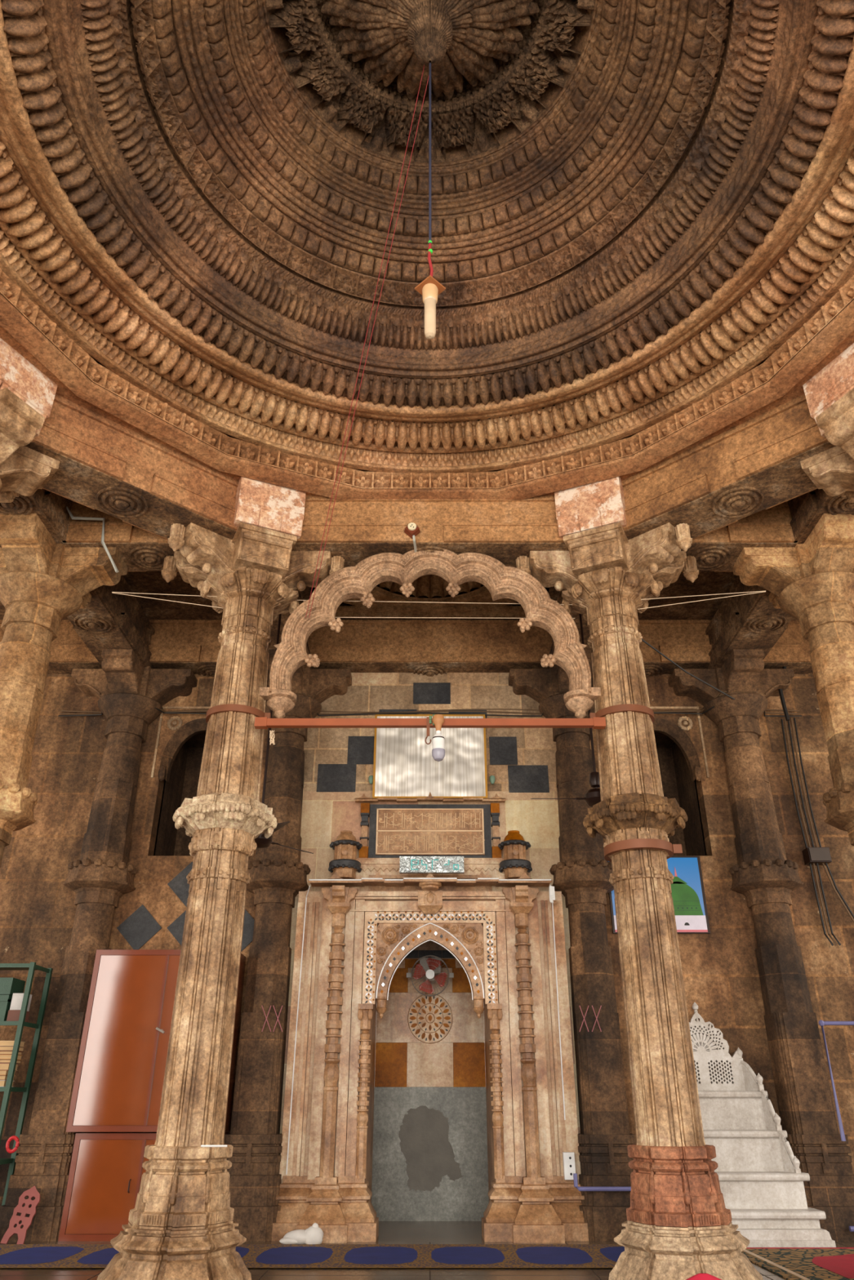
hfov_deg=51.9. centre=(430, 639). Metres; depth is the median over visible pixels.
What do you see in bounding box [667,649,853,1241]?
pilaster
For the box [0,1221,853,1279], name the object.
floor
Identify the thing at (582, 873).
pilaster
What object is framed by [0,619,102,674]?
beam
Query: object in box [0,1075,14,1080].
book
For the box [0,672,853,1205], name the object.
wall
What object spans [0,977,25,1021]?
box
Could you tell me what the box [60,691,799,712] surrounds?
cable
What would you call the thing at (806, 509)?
beam
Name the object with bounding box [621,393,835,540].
beam
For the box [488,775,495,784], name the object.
stud
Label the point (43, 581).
stone pillar
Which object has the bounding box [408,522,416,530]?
socket
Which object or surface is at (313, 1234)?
cloth bag
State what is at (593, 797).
ceiling fan
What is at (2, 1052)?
book
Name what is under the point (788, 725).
cable
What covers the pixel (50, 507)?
beam
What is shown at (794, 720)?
cable
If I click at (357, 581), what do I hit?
arch
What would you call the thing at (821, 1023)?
pipe
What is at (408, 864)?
stone plaque
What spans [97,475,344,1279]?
carved pillar
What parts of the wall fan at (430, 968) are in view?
blade, blade, blade, blade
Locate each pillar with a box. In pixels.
[0,337,59,502]
[0,513,128,866]
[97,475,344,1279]
[515,475,763,1279]
[732,513,853,845]
[800,342,853,502]
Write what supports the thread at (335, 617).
attached to the arch at (357, 581)
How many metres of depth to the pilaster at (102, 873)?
9.34 m
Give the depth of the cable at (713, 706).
10.62 m
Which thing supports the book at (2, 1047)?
on the book at (2, 1052)
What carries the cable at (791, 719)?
hanging from the cable at (713, 706)
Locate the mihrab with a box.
[271,830,588,1243]
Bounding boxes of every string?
[200,1145,226,1146]
[285,885,310,1174]
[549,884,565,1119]
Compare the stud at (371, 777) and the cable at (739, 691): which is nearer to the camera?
the stud at (371, 777)
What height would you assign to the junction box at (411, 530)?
0.215 m
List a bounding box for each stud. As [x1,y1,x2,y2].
[368,775,373,784]
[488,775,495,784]
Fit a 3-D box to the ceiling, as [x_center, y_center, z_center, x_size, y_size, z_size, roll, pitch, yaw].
[0.000,-4.025,6.870,19.000,3.270,14.800,0,-28,0]
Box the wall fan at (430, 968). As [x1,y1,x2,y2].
[406,955,453,996]
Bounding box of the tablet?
[354,791,506,857]
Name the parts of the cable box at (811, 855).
box lid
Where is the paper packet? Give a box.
[9,993,31,1011]
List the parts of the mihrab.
jamb moulding, spandrel panel, inlay frame, cornice, jamb moulding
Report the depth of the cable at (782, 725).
9.99 m
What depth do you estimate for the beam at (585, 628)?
9.85 m
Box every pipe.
[66,506,118,573]
[573,1173,631,1191]
[818,1019,853,1141]
[848,1226,853,1231]
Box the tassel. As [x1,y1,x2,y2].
[548,885,555,902]
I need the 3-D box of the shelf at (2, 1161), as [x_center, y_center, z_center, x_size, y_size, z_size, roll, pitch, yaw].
[-4.636,4.855,8.155,1.329,0.038,0.443,0,-28,0]
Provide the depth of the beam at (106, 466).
7.60 m
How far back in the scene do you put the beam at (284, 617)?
9.83 m
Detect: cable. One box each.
[57,706,801,716]
[59,691,800,715]
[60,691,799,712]
[641,639,734,699]
[780,719,833,946]
[783,718,837,945]
[787,720,840,945]
[790,717,853,922]
[793,717,853,918]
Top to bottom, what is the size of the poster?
0.836 m
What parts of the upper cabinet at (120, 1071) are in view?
door, frame, handle, door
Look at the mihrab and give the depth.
9.13 m
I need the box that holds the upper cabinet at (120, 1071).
[66,949,245,1132]
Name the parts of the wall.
rosette panel, arch moulding, arch moulding, rosette panel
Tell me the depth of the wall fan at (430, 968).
10.00 m
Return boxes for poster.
[606,856,710,933]
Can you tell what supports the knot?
attached to the bar
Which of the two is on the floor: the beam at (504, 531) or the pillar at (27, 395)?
the pillar at (27, 395)
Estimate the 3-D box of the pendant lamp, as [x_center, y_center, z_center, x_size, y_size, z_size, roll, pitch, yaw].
[0.000,-2.825,5.446,0.124,2.608,0.124,-25,-37,39]
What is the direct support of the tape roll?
hanging from the metal rack
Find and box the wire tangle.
[269,729,275,745]
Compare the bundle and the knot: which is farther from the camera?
the bundle
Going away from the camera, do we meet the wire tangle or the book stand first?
the wire tangle
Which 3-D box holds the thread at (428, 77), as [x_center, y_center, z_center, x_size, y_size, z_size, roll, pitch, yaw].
[-0.521,-2.225,7.052,0.005,2.789,3.589,9,-29,-16]
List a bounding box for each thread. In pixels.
[111,591,216,596]
[111,592,222,608]
[297,600,572,604]
[305,64,424,617]
[308,77,428,617]
[334,617,574,618]
[637,591,765,609]
[640,591,764,599]
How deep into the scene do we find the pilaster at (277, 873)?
8.99 m
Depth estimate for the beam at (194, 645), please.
10.83 m
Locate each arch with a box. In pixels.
[259,548,600,718]
[364,911,497,1003]
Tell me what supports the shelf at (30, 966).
attached to the metal rack
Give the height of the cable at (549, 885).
2.185 m
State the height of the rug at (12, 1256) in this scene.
0.010 m
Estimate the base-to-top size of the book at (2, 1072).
0.040 m
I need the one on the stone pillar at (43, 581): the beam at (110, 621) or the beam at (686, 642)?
the beam at (110, 621)
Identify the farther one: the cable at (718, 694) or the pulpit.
the cable at (718, 694)
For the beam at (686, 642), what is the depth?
10.83 m
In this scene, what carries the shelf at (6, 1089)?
attached to the metal rack
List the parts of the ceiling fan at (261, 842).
motor, down rod, fan blade, fan blade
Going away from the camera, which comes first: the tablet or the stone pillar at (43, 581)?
the stone pillar at (43, 581)
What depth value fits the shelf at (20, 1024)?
8.51 m
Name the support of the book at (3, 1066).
on the book at (2, 1072)
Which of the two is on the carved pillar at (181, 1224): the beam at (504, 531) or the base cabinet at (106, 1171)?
the beam at (504, 531)
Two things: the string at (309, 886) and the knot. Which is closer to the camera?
the knot
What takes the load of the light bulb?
hanging from the bar
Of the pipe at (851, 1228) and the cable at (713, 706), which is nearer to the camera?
the pipe at (851, 1228)
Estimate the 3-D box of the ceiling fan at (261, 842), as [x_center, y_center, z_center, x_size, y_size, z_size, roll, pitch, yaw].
[-1.700,0.817,8.804,1.096,2.534,1.119,0,-28,0]
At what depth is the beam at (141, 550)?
8.28 m
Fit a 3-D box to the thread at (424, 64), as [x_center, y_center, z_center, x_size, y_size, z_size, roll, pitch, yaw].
[-0.561,-2.225,7.052,0.005,2.789,3.583,9,-29,-16]
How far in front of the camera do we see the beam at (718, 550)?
8.29 m
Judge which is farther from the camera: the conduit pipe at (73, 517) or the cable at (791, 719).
the cable at (791, 719)
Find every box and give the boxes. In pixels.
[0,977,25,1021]
[404,522,420,551]
[802,847,831,865]
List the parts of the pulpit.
backrest, rail post, rail, rail post, rail, rail post, rail, rail post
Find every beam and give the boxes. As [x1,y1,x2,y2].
[0,488,74,543]
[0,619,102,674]
[24,394,238,539]
[62,500,179,572]
[66,575,155,668]
[148,619,222,676]
[267,589,311,668]
[291,495,568,568]
[307,619,551,676]
[549,588,592,668]
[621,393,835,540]
[637,619,711,676]
[680,500,798,572]
[705,575,792,670]
[763,619,813,674]
[787,488,853,543]
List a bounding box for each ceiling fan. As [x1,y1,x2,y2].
[254,613,313,853]
[530,613,600,806]
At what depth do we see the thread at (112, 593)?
8.10 m
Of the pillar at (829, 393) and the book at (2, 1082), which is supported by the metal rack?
the book at (2, 1082)
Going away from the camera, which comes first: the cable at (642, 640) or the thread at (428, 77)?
the thread at (428, 77)
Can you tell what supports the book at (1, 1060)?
on the book at (3, 1066)
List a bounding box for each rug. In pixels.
[0,1244,624,1269]
[741,1247,853,1279]
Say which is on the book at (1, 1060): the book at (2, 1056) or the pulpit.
the book at (2, 1056)
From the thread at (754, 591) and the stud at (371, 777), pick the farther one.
the stud at (371, 777)
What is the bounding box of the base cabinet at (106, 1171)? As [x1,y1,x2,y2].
[57,1131,228,1241]
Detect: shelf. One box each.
[0,963,49,973]
[0,1021,39,1028]
[0,1086,26,1092]
[0,1158,13,1164]
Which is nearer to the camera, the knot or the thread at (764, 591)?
the knot
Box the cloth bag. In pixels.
[279,1222,323,1244]
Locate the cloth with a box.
[685,1273,721,1279]
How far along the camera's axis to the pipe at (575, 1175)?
7.94 m
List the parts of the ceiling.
petal moulding, petal moulding, lozenge moulding, petal moulding, dome moulding, dome moulding, dome moulding, dome moulding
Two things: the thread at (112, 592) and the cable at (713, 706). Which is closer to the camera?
the thread at (112, 592)
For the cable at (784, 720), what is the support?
hanging from the cable at (713, 706)
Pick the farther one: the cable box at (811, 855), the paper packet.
the cable box at (811, 855)
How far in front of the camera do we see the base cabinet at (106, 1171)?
8.05 m
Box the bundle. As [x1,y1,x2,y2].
[6,1009,29,1022]
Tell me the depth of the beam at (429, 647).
10.84 m
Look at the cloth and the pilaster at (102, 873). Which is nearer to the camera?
the cloth
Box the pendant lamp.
[414,62,445,339]
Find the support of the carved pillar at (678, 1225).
on the floor
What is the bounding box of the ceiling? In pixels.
[0,0,853,619]
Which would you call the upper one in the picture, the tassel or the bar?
the bar
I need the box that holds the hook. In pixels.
[424,716,431,744]
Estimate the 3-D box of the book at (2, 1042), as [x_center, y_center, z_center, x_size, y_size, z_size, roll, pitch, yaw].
[-4.138,3.936,8.546,0.290,0.045,0.210,0,-28,0]
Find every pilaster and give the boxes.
[0,649,197,1241]
[223,649,351,1241]
[508,649,635,1241]
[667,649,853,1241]
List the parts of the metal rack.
post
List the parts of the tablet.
tablet cornice, carved panel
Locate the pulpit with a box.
[688,1002,835,1247]
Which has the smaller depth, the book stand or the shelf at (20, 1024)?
the book stand
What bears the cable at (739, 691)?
attached to the wall
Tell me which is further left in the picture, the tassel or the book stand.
the book stand
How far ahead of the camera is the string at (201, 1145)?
5.86 m
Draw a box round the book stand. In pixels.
[0,1185,39,1244]
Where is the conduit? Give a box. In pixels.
[777,666,790,720]
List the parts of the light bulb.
bulb globe, bulb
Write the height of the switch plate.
0.220 m
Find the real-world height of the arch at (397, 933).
0.910 m
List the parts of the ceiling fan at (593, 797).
fan blade, down rod, motor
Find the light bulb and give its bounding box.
[431,714,444,761]
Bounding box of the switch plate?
[562,1151,575,1179]
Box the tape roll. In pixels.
[5,1135,19,1153]
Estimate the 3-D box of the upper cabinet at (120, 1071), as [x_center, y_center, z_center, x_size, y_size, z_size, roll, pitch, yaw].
[-2.685,3.981,8.764,1.430,1.620,0.542,0,-28,0]
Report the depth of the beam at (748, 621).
9.87 m
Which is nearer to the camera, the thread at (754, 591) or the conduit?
the thread at (754, 591)
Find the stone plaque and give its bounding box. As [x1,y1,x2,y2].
[399,856,464,873]
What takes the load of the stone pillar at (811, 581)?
on the floor
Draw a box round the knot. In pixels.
[429,714,435,725]
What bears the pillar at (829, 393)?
on the floor
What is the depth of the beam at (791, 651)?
10.76 m
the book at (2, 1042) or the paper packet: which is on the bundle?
the paper packet
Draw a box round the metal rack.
[0,962,53,1205]
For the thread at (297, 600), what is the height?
0.056 m
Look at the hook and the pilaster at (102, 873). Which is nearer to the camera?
the hook
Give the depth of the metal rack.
8.56 m
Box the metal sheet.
[372,714,487,798]
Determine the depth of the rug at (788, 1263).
6.80 m
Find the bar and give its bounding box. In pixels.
[253,717,605,728]
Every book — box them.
[0,1040,25,1047]
[0,1045,23,1051]
[0,1050,22,1055]
[0,1054,22,1060]
[0,1059,20,1063]
[0,1062,18,1071]
[0,1070,15,1075]
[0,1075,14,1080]
[0,1080,13,1087]
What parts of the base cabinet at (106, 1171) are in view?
door, frame, door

